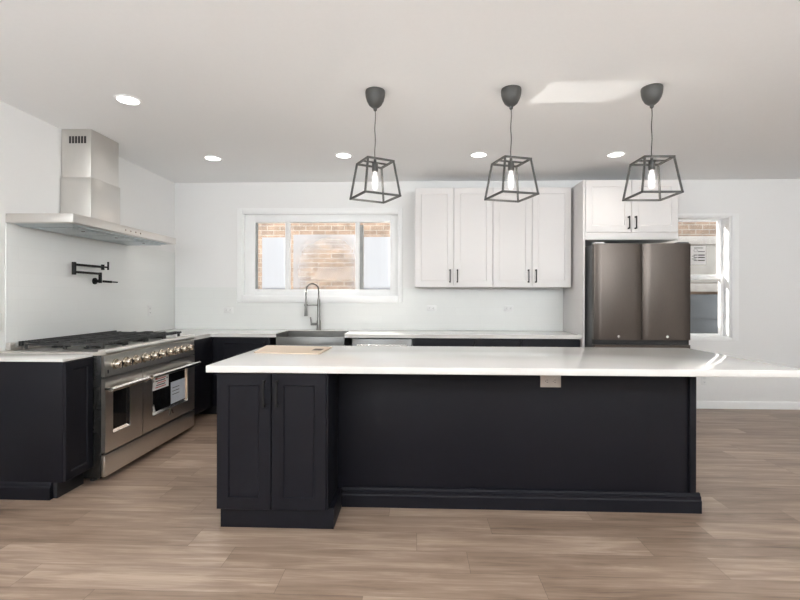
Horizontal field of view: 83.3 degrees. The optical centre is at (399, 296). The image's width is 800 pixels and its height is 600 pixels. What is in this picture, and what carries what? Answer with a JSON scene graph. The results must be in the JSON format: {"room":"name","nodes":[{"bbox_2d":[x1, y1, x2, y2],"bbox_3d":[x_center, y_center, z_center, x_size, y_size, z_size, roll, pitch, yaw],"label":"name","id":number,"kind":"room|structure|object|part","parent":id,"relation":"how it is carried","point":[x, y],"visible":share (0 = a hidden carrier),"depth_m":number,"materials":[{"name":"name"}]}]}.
{"room":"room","nodes":[
{"label":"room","id":0,"kind":"room"},
{"bbox_2d":[0,101,174,350],"bbox_3d":[-3.047,-0.050,1.566,0.180,2.743,8.480,0,0,2],"label":"wall","id":1,"kind":"structure","parent":0,"point":[30,146],"depth_m":3.63,"materials":[{"name":"paint"}]},
{"bbox_2d":[0,313,1,330],"bbox_3d":[-2.896,0.187,3.232,0.008,0.130,0.085,0,0,2],"label":"outlet","id":2,"kind":"object","parent":1,"relation":"attached to","point":[0,313],"visible":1,"depth_m":3.27,"materials":[{"name":"white plastic"}]},
{"bbox_2d":[6,129,175,245],"bbox_3d":[-2.606,-0.968,3.988,0.513,0.901,1.410,0,0,2],"label":"range hood","id":3,"kind":"object","parent":1,"relation":"attached to","point":[89,189],"visible":1,"depth_m":3.81,"materials":[{"name":"metal"}]},
{"bbox_2d":[14,223,164,244],"bbox_3d":[-2.631,-0.536,3.989,0.433,0.014,1.310,0,0,2],"label":"hood canopy","id":4,"kind":"object","parent":3,"relation":"on","point":[72,229],"depth_m":3.73,"materials":[{"name":"metal"}]},
{"bbox_2d":[0,0,799,182],"bbox_3d":[1.349,-1.484,1.414,8.970,0.150,8.480,0,0,2],"label":"ceiling","id":5,"kind":"structure","parent":0,"point":[271,89],"depth_m":2.99,"materials":[{"name":"paint"}]},
{"bbox_2d":[113,94,141,105],"bbox_3d":[-1.956,-1.414,3.238,0.180,0.007,0.180,0,0,2],"label":"recessed light","id":6,"kind":"object","parent":5,"relation":"in","point":[122,98],"visible":1,"depth_m":3.23,"materials":[{"name":"white paint"}]},
{"bbox_2d":[117,96,138,103],"bbox_3d":[-1.956,-1.416,3.238,0.139,0.003,0.139,0,0,2],"label":"diffuser","id":7,"kind":"object","parent":6,"relation":"attached to","point":[122,99],"depth_m":3.23,"materials":[{"name":"white plastic"}]},
{"bbox_2d":[203,155,221,160],"bbox_3d":[-1.915,-1.414,4.602,0.180,0.007,0.180,0,0,2],"label":"recessed light","id":8,"kind":"object","parent":5,"relation":"in","point":[207,157],"visible":1,"depth_m":4.60,"materials":[{"name":"white plastic"}]},
{"bbox_2d":[205,157,219,159],"bbox_3d":[-1.915,-1.416,4.602,0.139,0.003,0.139,0,0,2],"label":"diffuser","id":9,"kind":"object","parent":8,"relation":"attached to","point":[207,158],"depth_m":4.61,"materials":[{"name":"white plastic"}]},
{"bbox_2d":[335,152,352,157],"bbox_3d":[-0.563,-1.410,4.500,0.180,0.007,0.180,0,0,2],"label":"recessed light","id":10,"kind":"object","parent":5,"relation":"in","point":[341,154],"visible":1,"depth_m":4.50,"materials":[{"name":"white plastic"}]},
{"bbox_2d":[337,154,350,157],"bbox_3d":[-0.563,-1.412,4.500,0.139,0.003,0.139,0,0,2],"label":"diffuser","id":11,"kind":"object","parent":10,"relation":"attached to","point":[338,155],"depth_m":4.50,"materials":[{"name":"white plastic"}]},
{"bbox_2d":[349,87,400,203],"bbox_3d":[-0.171,-1.045,3.093,0.274,0.736,0.274,0,0,-28],"label":"pendant light","id":12,"kind":"object","parent":5,"relation":"hanging from","point":[375,96],"visible":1,"depth_m":3.06,"materials":[{"name":"grey metal"}]},
{"bbox_2d":[372,159,377,172],"bbox_3d":[-0.172,-0.900,3.093,0.042,0.088,0.042,0,0,-28],"label":"socket","id":13,"kind":"object","parent":12,"relation":"attached to","point":[374,164],"depth_m":3.08,"materials":[{"name":"grey metal"}]},
{"bbox_3d":[-0.171,-1.088,3.093,0.010,0.375,0.006,0,0,-28],"label":"cord","id":14,"kind":"part","parent":12,"relation":"part of","materials":[{"name":"grey metal"}]},
{"bbox_2d":[470,152,487,157],"bbox_3d":[0.782,-1.406,4.464,0.180,0.007,0.180,0,0,2],"label":"recessed light","id":15,"kind":"object","parent":5,"relation":"in","point":[474,154],"visible":1,"depth_m":4.45,"materials":[{"name":"white plastic"}]},
{"bbox_2d":[472,153,485,156],"bbox_3d":[0.782,-1.408,4.464,0.139,0.003,0.139,0,0,2],"label":"diffuser","id":16,"kind":"object","parent":15,"relation":"attached to","point":[473,154],"depth_m":4.45,"materials":[{"name":"white plastic"}]},
{"bbox_2d":[484,85,538,202],"bbox_3d":[0.755,-1.042,3.061,0.274,0.736,0.274,0,0,-15],"label":"pendant light","id":17,"kind":"object","parent":5,"relation":"hanging from","point":[510,94],"visible":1,"depth_m":3.03,"materials":[{"name":"black metal"}]},
{"bbox_2d":[508,158,513,171],"bbox_3d":[0.755,-0.898,3.061,0.042,0.088,0.042,0,0,-15],"label":"socket","id":18,"kind":"object","parent":17,"relation":"attached to","point":[510,163],"depth_m":3.05,"materials":[{"name":"grey metal"}]},
{"bbox_3d":[0.755,-1.085,3.061,0.010,0.375,0.006,0,0,-15],"label":"cord","id":19,"kind":"part","parent":17,"relation":"part of","materials":[{"name":"grey metal"}]},
{"bbox_2d":[606,151,625,157],"bbox_3d":[2.131,-1.403,4.444,0.180,0.007,0.180,0,0,2],"label":"recessed light","id":20,"kind":"object","parent":5,"relation":"in","point":[618,153],"visible":1,"depth_m":4.44,"materials":[{"name":"white plastic"}]},
{"bbox_2d":[608,153,623,156],"bbox_3d":[2.131,-1.405,4.444,0.139,0.003,0.139,0,0,2],"label":"diffuser","id":21,"kind":"object","parent":20,"relation":"attached to","point":[609,154],"depth_m":4.44,"materials":[{"name":"white plastic"}]},
{"bbox_2d":[622,83,683,200],"bbox_3d":[1.697,-1.040,3.033,0.274,0.736,0.274,0,0,1],"label":"pendant light","id":22,"kind":"object","parent":5,"relation":"hanging from","point":[651,94],"visible":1,"depth_m":3.00,"materials":[{"name":"black metal"}]},
{"bbox_2d":[648,158,654,170],"bbox_3d":[1.696,-0.895,3.033,0.042,0.088,0.042,0,0,1],"label":"socket","id":23,"kind":"object","parent":22,"relation":"attached to","point":[651,163],"depth_m":3.02,"materials":[{"name":"grey metal"}]},
{"bbox_3d":[1.697,-1.083,3.033,0.010,0.375,0.006,0,0,1],"label":"cord","id":24,"kind":"part","parent":22,"relation":"part of","materials":[{"name":"grey metal"}]},
{"bbox_2d":[0,409,799,599],"bbox_3d":[1.341,1.384,1.414,8.970,0.100,8.480,0,0,2],"label":"floor","id":25,"kind":"structure","parent":0,"point":[150,528],"depth_m":2.41,"materials":[{"name":"brown wood"}]},
{"bbox_2d":[0,357,92,500],"bbox_3d":[-2.539,0.874,3.065,0.728,0.898,0.266,0,0,2],"label":"base cabinet","id":26,"kind":"object","parent":25,"relation":"on","point":[46,408],"visible":0.98,"depth_m":2.94,"materials":[{"name":"blue paint"}]},
{"bbox_3d":[-2.591,1.264,2.948,0.633,0.118,0.030,0,0,2],"label":"plinth moulding","id":27,"kind":"part","parent":26,"relation":"part of","materials":[{"name":"black paint"}]},
{"bbox_3d":[-2.553,0.819,2.954,0.707,0.788,0.016,0,0,2],"label":"panel","id":28,"kind":"part","parent":26,"relation":"part of","materials":[{"name":"black paint"}]},
{"bbox_2d":[0,353,92,361],"bbox_3d":[-2.542,0.413,3.064,0.726,0.020,0.272,0,0,2],"label":"countertop","id":29,"kind":"structure","parent":26,"relation":"on","point":[4,357],"depth_m":3.01,"materials":[{"name":"white stone"}]},
{"bbox_3d":[-2.185,0.819,3.059,0.020,0.775,0.248,0,0,2],"label":"door","id":30,"kind":"part","parent":26,"relation":"part of","materials":[{"name":"black paint"}]},
{"bbox_2d":[0,330,200,480],"bbox_3d":[-2.429,0.829,3.831,0.884,0.988,1.320,0,0,2],"label":"gas range","id":31,"kind":"object","parent":25,"relation":"on","point":[144,382],"visible":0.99,"depth_m":3.56,"materials":[{"name":"silver metal"}]},
{"bbox_3d":[-2.353,0.382,3.453,0.124,0.022,0.124,0,0,2],"label":"burner","id":32,"kind":"part","parent":31,"relation":"part of","materials":[{"name":"black metal"}]},
{"bbox_2d":[0,334,194,355],"bbox_3d":[-2.465,0.397,3.846,0.808,0.042,1.292,0,0,2],"label":"cooktop","id":33,"kind":"object","parent":31,"relation":"in","point":[122,348],"depth_m":3.46,"materials":[{"name":"metal"}]},
{"bbox_3d":[-2.066,0.494,3.301,0.045,0.078,0.078,0,0,2],"label":"knob","id":34,"kind":"part","parent":31,"relation":"part of","materials":[{"name":"silver metal"}]},
{"bbox_3d":[-2.090,0.831,3.369,0.015,0.321,0.200,0,0,2],"label":"window trim","id":35,"kind":"part","parent":31,"relation":"part of","materials":[{"name":"metal"}]},
{"bbox_3d":[-2.096,0.846,3.406,0.030,0.532,0.434,0,0,2],"label":"oven door","id":36,"kind":"part","parent":31,"relation":"part of","materials":[{"name":"metal"}]},
{"bbox_3d":[-2.041,0.652,3.378,0.080,0.035,0.440,0,0,2],"label":"handle","id":37,"kind":"part","parent":31,"relation":"part of","materials":[{"name":"metal"}]},
{"bbox_3d":[-2.062,0.494,3.419,0.045,0.078,0.078,0,0,2],"label":"knob","id":38,"kind":"part","parent":31,"relation":"part of","materials":[{"name":"silver metal"}]},
{"bbox_3d":[-2.058,0.494,3.537,0.045,0.078,0.078,0,0,2],"label":"knob","id":39,"kind":"part","parent":31,"relation":"part of","materials":[{"name":"silver metal"}]},
{"bbox_3d":[-2.054,0.494,3.655,0.045,0.078,0.078,0,0,2],"label":"knob","id":40,"kind":"part","parent":31,"relation":"part of","materials":[{"name":"silver metal"}]},
{"bbox_3d":[-2.082,1.203,3.833,0.030,0.153,1.292,0,0,2],"label":"kick panel","id":41,"kind":"part","parent":31,"relation":"part of","materials":[{"name":"metal"}]},
{"bbox_3d":[-2.081,0.496,3.833,0.028,0.152,1.292,0,0,2],"label":"control panel","id":42,"kind":"part","parent":31,"relation":"part of","materials":[{"name":"metal"}]},
{"bbox_3d":[-2.050,0.494,3.773,0.045,0.078,0.078,0,0,2],"label":"knob","id":43,"kind":"part","parent":31,"relation":"part of","materials":[{"name":"silver metal"}]},
{"bbox_2d":[155,376,165,388],"bbox_3d":[-2.077,0.735,3.903,0.001,0.094,0.168,0,0,2],"label":"print","id":44,"kind":"object","parent":31,"relation":"attached to","point":[160,382],"depth_m":3.90},
{"bbox_3d":[-2.045,0.494,3.891,0.045,0.078,0.078,0,0,2],"label":"knob","id":45,"kind":"part","parent":31,"relation":"part of","materials":[{"name":"silver metal"}]},
{"bbox_3d":[-2.073,0.846,4.056,0.030,0.532,0.842,0,0,2],"label":"oven door","id":46,"kind":"part","parent":31,"relation":"part of","materials":[{"name":"metal"}]},
{"bbox_3d":[-2.066,0.836,4.050,0.015,0.331,0.577,0,0,2],"label":"window trim","id":47,"kind":"part","parent":31,"relation":"part of","materials":[{"name":"glass"}]},
{"bbox_3d":[-2.041,0.494,4.009,0.045,0.078,0.078,0,0,2],"label":"knob","id":48,"kind":"part","parent":31,"relation":"part of","materials":[{"name":"silver metal"}]},
{"bbox_3d":[-2.018,0.652,4.047,0.080,0.035,0.800,0,0,2],"label":"handle","id":49,"kind":"part","parent":31,"relation":"part of","materials":[{"name":"metal"}]},
{"bbox_3d":[-2.037,0.494,4.127,0.045,0.078,0.078,0,0,2],"label":"knob","id":50,"kind":"part","parent":31,"relation":"part of","materials":[{"name":"silver metal"}]},
{"bbox_3d":[-2.033,0.494,4.245,0.045,0.078,0.078,0,0,2],"label":"knob","id":51,"kind":"part","parent":31,"relation":"part of","materials":[{"name":"silver metal"}]},
{"bbox_3d":[-2.029,0.494,4.363,0.045,0.078,0.078,0,0,2],"label":"knob","id":52,"kind":"part","parent":31,"relation":"part of","materials":[{"name":"silver metal"}]},
{"bbox_2d":[192,337,212,415],"bbox_3d":[-2.468,0.832,4.792,0.740,0.773,0.488,0,0,2],"label":"cabinet filler","id":53,"kind":"object","parent":25,"relation":"on","point":[203,348],"visible":0.14,"depth_m":4.80,"materials":[{"name":"blue paint"}]},
{"bbox_2d":[198,337,275,413],"bbox_3d":[-2.131,0.885,5.279,1.388,0.878,0.612,0,0,2],"label":"base cabinet","id":54,"kind":"object","parent":25,"relation":"on","point":[224,348],"visible":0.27,"depth_m":5.00,"materials":[{"name":"blue paint"}]},
{"bbox_3d":[-1.743,0.835,5.003,0.565,0.756,0.020,0,0,2],"label":"door","id":55,"kind":"part","parent":54,"relation":"part of","materials":[{"name":"blue paint"}]},
{"bbox_2d":[155,329,581,339],"bbox_3d":[-0.438,0.429,5.003,4.792,0.040,1.051,0,0,2],"label":"countertop","id":56,"kind":"structure","parent":54,"relation":"on","point":[199,333],"depth_m":4.96,"materials":[{"name":"white stone"}]},
{"bbox_2d":[304,283,320,329],"bbox_3d":[-1.060,0.117,5.465,0.207,0.580,0.060,0,0,2],"label":"tap","id":57,"kind":"object","parent":56,"relation":"on","point":[318,323],"visible":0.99,"depth_m":5.45,"materials":[{"name":"grey metal"}]},
{"bbox_2d":[276,331,349,345],"bbox_3d":[-0.978,0.522,5.162,0.756,0.226,0.466,0,0,2],"label":"sink","id":58,"kind":"object","parent":56,"relation":"in","point":[319,338],"visible":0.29,"depth_m":4.94,"materials":[{"name":"metal"}]},
{"bbox_2d":[217,373,340,528],"bbox_3d":[-0.703,0.879,2.690,0.659,0.899,0.384,0,0,2],"label":"base cabinet","id":59,"kind":"object","parent":25,"relation":"on","point":[277,433],"visible":0.86,"depth_m":2.54,"materials":[{"name":"blue paint"}]},
{"bbox_3d":[-0.882,0.817,2.548,0.308,0.768,0.020,0,0,2],"label":"door","id":60,"kind":"part","parent":59,"relation":"part of","materials":[{"name":"blue paint"}]},
{"bbox_3d":[-0.762,0.543,2.517,0.018,0.152,0.034,0,0,2],"label":"handle","id":61,"kind":"part","parent":59,"relation":"part of","materials":[{"name":"black metal"}]},
{"bbox_3d":[-0.689,0.543,2.514,0.018,0.152,0.034,0,0,2],"label":"handle","id":62,"kind":"part","parent":59,"relation":"part of","materials":[{"name":"black metal"}]},
{"bbox_3d":[-0.568,0.818,2.537,0.308,0.768,0.020,0,0,2],"label":"door","id":63,"kind":"part","parent":59,"relation":"part of","materials":[{"name":"blue paint"}]},
{"bbox_2d":[352,338,412,345],"bbox_3d":[-0.190,0.893,5.197,0.666,0.872,0.625,0,0,2],"label":"dishwasher","id":64,"kind":"object","parent":25,"relation":"on","point":[355,341],"visible":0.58,"depth_m":4.93,"materials":[{"name":"metal"}]},
{"bbox_3d":[-0.199,0.529,4.910,0.545,0.020,0.050,0,0,2],"label":"handle","id":65,"kind":"part","parent":64,"relation":"part of","materials":[{"name":"metal"}]},
{"bbox_2d":[413,338,473,346],"bbox_3d":[0.485,0.892,5.188,0.673,0.878,0.612,0,0,2],"label":"base cabinet","id":66,"kind":"object","parent":25,"relation":"on","point":[416,341],"visible":0.08,"depth_m":4.92,"materials":[{"name":"blue paint"}]},
{"bbox_2d":[474,338,520,346],"bbox_3d":[1.073,0.894,5.168,0.496,0.878,0.612,0,0,2],"label":"base cabinet","id":67,"kind":"object","parent":25,"relation":"on","point":[478,342],"visible":0.16,"depth_m":4.90,"materials":[{"name":"blue paint"}]},
{"bbox_2d":[337,374,701,513],"bbox_3d":[0.427,0.881,3.152,2.886,0.900,0.670,0,0,2],"label":"kitchen island","id":68,"kind":"object","parent":25,"relation":"on","point":[425,441],"visible":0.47,"depth_m":2.83,"materials":[{"name":"blue paint"}]},
{"bbox_2d":[206,345,799,377],"bbox_3d":[0.561,0.409,2.989,3.261,0.040,1.063,0,0,2],"label":"island countertop","id":69,"kind":"structure","parent":68,"relation":"on","point":[439,360],"depth_m":2.65,"materials":[{"name":"white stone"}]},
{"bbox_2d":[254,345,331,354],"bbox_3d":[-0.784,0.382,3.257,0.527,0.008,0.494,0,0,2],"label":"board","id":70,"kind":"object","parent":69,"relation":"on","point":[275,349],"visible":1,"depth_m":3.22,"materials":[{"name":"brown wood"}]},
{"bbox_3d":[0.755,1.272,3.140,2.226,0.120,0.670,0,0,2],"label":"plinth moulding","id":71,"kind":"part","parent":68,"relation":"part of","materials":[{"name":"black paint"}]},
{"bbox_2d":[540,375,560,386],"bbox_3d":[0.945,0.530,2.822,0.128,0.078,0.008,0,0,2],"label":"outlet","id":72,"kind":"object","parent":68,"relation":"attached to","point":[545,380],"visible":0.91,"depth_m":2.82,"materials":[{"name":"beige plastic"}]},
{"bbox_3d":[1.813,0.825,2.790,0.040,0.779,0.012,0,0,2],"label":"corner trim","id":73,"kind":"part","parent":68,"relation":"part of","materials":[{"name":"black paint"}]},
{"bbox_2d":[520,339,579,346],"bbox_3d":[1.643,0.895,5.148,0.636,0.878,0.612,0,0,2],"label":"base cabinet","id":74,"kind":"object","parent":25,"relation":"on","point":[524,342],"visible":0.13,"depth_m":4.88,"materials":[{"name":"blue paint"}]},
{"bbox_2d":[563,180,584,346],"bbox_3d":[1.980,0.043,5.137,0.024,2.585,0.634,0,0,2],"label":"panel","id":75,"kind":"object","parent":25,"relation":"on","point":[574,296],"visible":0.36,"depth_m":4.98,"materials":[{"name":"white paint"}]},
{"bbox_2d":[585,242,690,347],"bbox_3d":[2.498,0.387,4.987,0.974,1.900,0.778,0,0,2],"label":"fridge","id":76,"kind":"object","parent":25,"relation":"on","point":[637,295],"visible":0.55,"depth_m":4.61,"materials":[{"name":"metal"}]},
{"bbox_3d":[2.242,-0.051,4.649,0.483,0.989,0.078,0,0,2],"label":"door","id":77,"kind":"part","parent":76,"relation":"part of","materials":[{"name":"metal"}]},
{"bbox_3d":[2.485,0.876,4.641,0.974,0.762,0.078,0,0,2],"label":"freezer drawer","id":78,"kind":"part","parent":76,"relation":"part of","materials":[{"name":"metal"}]},
{"bbox_3d":[2.732,-0.050,4.632,0.485,0.989,0.078,0,0,2],"label":"door","id":79,"kind":"part","parent":76,"relation":"part of","materials":[{"name":"metal"}]},
{"bbox_2d":[175,179,799,401],"bbox_3d":[1.488,-0.037,5.562,8.610,2.743,0.180,0,0,2],"label":"wall","id":80,"kind":"structure","parent":0,"point":[768,210],"depth_m":5.39,"materials":[{"name":"paint"}]},
{"bbox_2d":[5,222,562,347],"bbox_3d":[-0.460,-0.066,4.378,4.798,0.946,2.320,0,0,2],"label":"wall tile","id":81,"kind":"structure","parent":80,"relation":"attached to","point":[43,298],"depth_m":5.26,"materials":[{"name":"white tile"}]},
{"bbox_2d":[72,262,117,283],"bbox_3d":[-2.781,-0.223,4.078,0.161,0.214,0.461,0,0,2],"label":"pot filler","id":82,"kind":"object","parent":81,"relation":"attached to","point":[74,264],"visible":1,"depth_m":4.15,"materials":[{"name":"black metal"}]},
{"bbox_3d":[-2.800,-0.214,4.034,0.021,0.021,0.340,0,0,0],"label":"arm","id":83,"kind":"part","parent":82,"relation":"part of","materials":[{"name":"black metal"}]},
{"bbox_3d":[-2.790,-0.278,4.037,0.021,0.021,0.345,0,0,3],"label":"arm","id":84,"kind":"part","parent":82,"relation":"part of","materials":[{"name":"black metal"}]},
{"bbox_3d":[-2.743,-0.141,4.258,0.125,0.025,0.021,0,0,-44],"label":"valve handle","id":85,"kind":"part","parent":82,"relation":"part of","materials":[{"name":"black metal"}]},
{"bbox_2d":[148,305,151,315],"bbox_3d":[-2.823,0.157,5.081,0.008,0.116,0.072,0,0,2],"label":"outlet","id":86,"kind":"object","parent":81,"relation":"attached to","point":[149,306],"visible":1,"depth_m":5.08,"materials":[{"name":"white plastic"}]},
{"bbox_2d":[224,307,232,312],"bbox_3d":[-2.128,0.169,5.584,0.116,0.072,0.008,0,0,2],"label":"outlet","id":87,"kind":"object","parent":81,"relation":"attached to","point":[226,309],"visible":1,"depth_m":5.58,"materials":[{"name":"white plastic"}]},
{"bbox_2d":[427,305,435,310],"bbox_3d":[0.385,0.141,5.497,0.116,0.072,0.008,0,0,2],"label":"outlet","id":88,"kind":"object","parent":81,"relation":"attached to","point":[429,307],"visible":1,"depth_m":5.50,"materials":[{"name":"white plastic"}]},
{"bbox_2d":[504,305,512,310],"bbox_3d":[1.319,0.144,5.465,0.116,0.072,0.008,0,0,2],"label":"outlet","id":89,"kind":"object","parent":81,"relation":"attached to","point":[506,308],"visible":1,"depth_m":5.46,"materials":[{"name":"white plastic"}]},
{"bbox_2d":[242,213,397,295],"bbox_3d":[-0.988,-0.520,5.638,1.942,1.025,0.160,0,0,2],"label":"window","id":90,"kind":"structure","parent":80,"relation":"in","point":[376,258],"depth_m":5.65,"materials":[{"name":"white paint"}]},
{"bbox_2d":[237,208,402,302],"bbox_3d":[-0.996,-0.510,5.550,2.052,1.165,0.016,0,0,2],"label":"trim","id":91,"kind":"structure","parent":80,"relation":"attached to","point":[323,299],"depth_m":5.54,"materials":[{"name":"white paint"}]},
{"bbox_2d":[415,188,492,287],"bbox_3d":[0.621,-0.678,5.309,0.888,1.140,0.384,0,0,2],"label":"upper cabinet","id":92,"kind":"object","parent":80,"relation":"attached to","point":[454,226],"visible":1,"depth_m":5.16,"materials":[{"name":"white paint"}]},
{"bbox_3d":[0.394,-0.679,5.170,0.441,1.134,0.020,0,0,2],"label":"door","id":93,"kind":"part","parent":92,"relation":"part of","materials":[{"name":"white paint"}]},
{"bbox_3d":[0.838,-0.678,5.154,0.441,1.134,0.020,0,0,2],"label":"door","id":94,"kind":"part","parent":92,"relation":"part of","materials":[{"name":"white paint"}]},
{"bbox_2d":[491,187,570,287],"bbox_3d":[1.509,-0.676,5.278,0.881,1.140,0.384,0,0,2],"label":"upper cabinet","id":95,"kind":"object","parent":80,"relation":"attached to","point":[532,236],"visible":0.95,"depth_m":5.12,"materials":[{"name":"white paint"}]},
{"bbox_3d":[1.283,-0.676,5.139,0.438,1.134,0.020,0,0,2],"label":"door","id":96,"kind":"part","parent":95,"relation":"part of","materials":[{"name":"white paint"}]},
{"bbox_3d":[1.724,-0.675,5.123,0.438,1.134,0.020,0,0,2],"label":"door","id":97,"kind":"part","parent":95,"relation":"part of","materials":[{"name":"white paint"}]},
{"bbox_2d":[585,180,677,245],"bbox_3d":[2.482,-0.928,5.099,0.975,0.640,0.674,0,0,2],"label":"upper cabinet","id":98,"kind":"object","parent":80,"relation":"attached to","point":[608,218],"visible":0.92,"depth_m":4.80,"materials":[{"name":"white paint"}]},
{"bbox_3d":[2.228,-0.967,4.816,0.483,0.556,0.020,0,0,2],"label":"door","id":99,"kind":"part","parent":98,"relation":"part of","materials":[{"name":"white paint"}]},
{"bbox_3d":[2.471,-0.647,4.809,0.975,0.077,0.018,0,0,2],"label":"rail","id":100,"kind":"part","parent":98,"relation":"part of","materials":[{"name":"white paint"}]},
{"bbox_3d":[2.716,-0.966,4.799,0.483,0.556,0.020,0,0,2],"label":"door","id":101,"kind":"part","parent":98,"relation":"part of","materials":[{"name":"white paint"}]},
{"bbox_2d":[701,377,706,384],"bbox_3d":[3.646,1.000,5.392,0.072,0.116,0.008,0,0,2],"label":"outlet","id":102,"kind":"object","parent":80,"relation":"attached to","point":[703,379],"visible":0.89,"depth_m":5.39,"materials":[{"name":"white plastic"}]},
{"bbox_2d":[678,217,730,337],"bbox_3d":[3.505,-0.234,5.487,0.925,1.448,0.170,0,0,2],"label":"window","id":103,"kind":"structure","parent":80,"relation":"in","point":[723,224],"depth_m":5.47,"materials":[{"name":"white paint"}]},
{"bbox_3d":[3.508,-0.586,5.542,0.865,0.721,0.030,0,0,2],"label":"sash","id":104,"kind":"part","parent":103,"relation":"part of","materials":[{"name":"white paint"}]},
{"bbox_3d":[3.505,0.108,5.505,0.865,0.738,0.035,0,0,2],"label":"sash","id":105,"kind":"part","parent":103,"relation":"part of","materials":[{"name":"white paint"}]},
{"bbox_2d":[678,213,738,340],"bbox_3d":[3.502,-0.234,5.394,1.085,1.520,0.016,0,0,2],"label":"trim","id":106,"kind":"structure","parent":80,"relation":"attached to","point":[735,216],"depth_m":5.37,"materials":[{"name":"white paint"}]},
{"bbox_2d":[696,401,799,409],"bbox_3d":[4.400,1.297,5.364,2.770,0.090,0.014,0,0,2],"label":"baseboard","id":107,"kind":"structure","parent":80,"relation":"attached to","point":[699,404],"depth_m":5.37,"materials":[{"name":"white paint"}]},
{"label":"outside","id":108,"kind":"structure","parent":0,"visible":0},
{"bbox_3d":[0.719,1.782,6.454,17.000,0.100,1.548,0,0,2],"label":"ground","id":109,"kind":"structure","parent":108,"visible":0},
{"bbox_2d":[258,222,717,333],"bbox_3d":[1.009,-1.717,7.335,15.500,6.900,0.370,0,0,2],"label":"brick building","id":110,"kind":"structure","parent":109,"relation":"on","point":[327,262],"depth_m":7.29,"materials":[{"name":"brick"}]},
{"bbox_2d":[690,245,717,282],"bbox_3d":[4.824,-0.514,7.072,1.450,0.595,0.029,0,0,2],"label":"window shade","id":111,"kind":"object","parent":110,"relation":"hanging from","point":[710,267],"depth_m":7.06,"materials":[{"name":"white fabric"}]},
{"bbox_3d":[4.822,-0.142,7.052,1.650,0.130,0.069,0,0,2],"label":"sill","id":112,"kind":"part","parent":110,"relation":"part of","materials":[{"name":"stone"}]}
]}

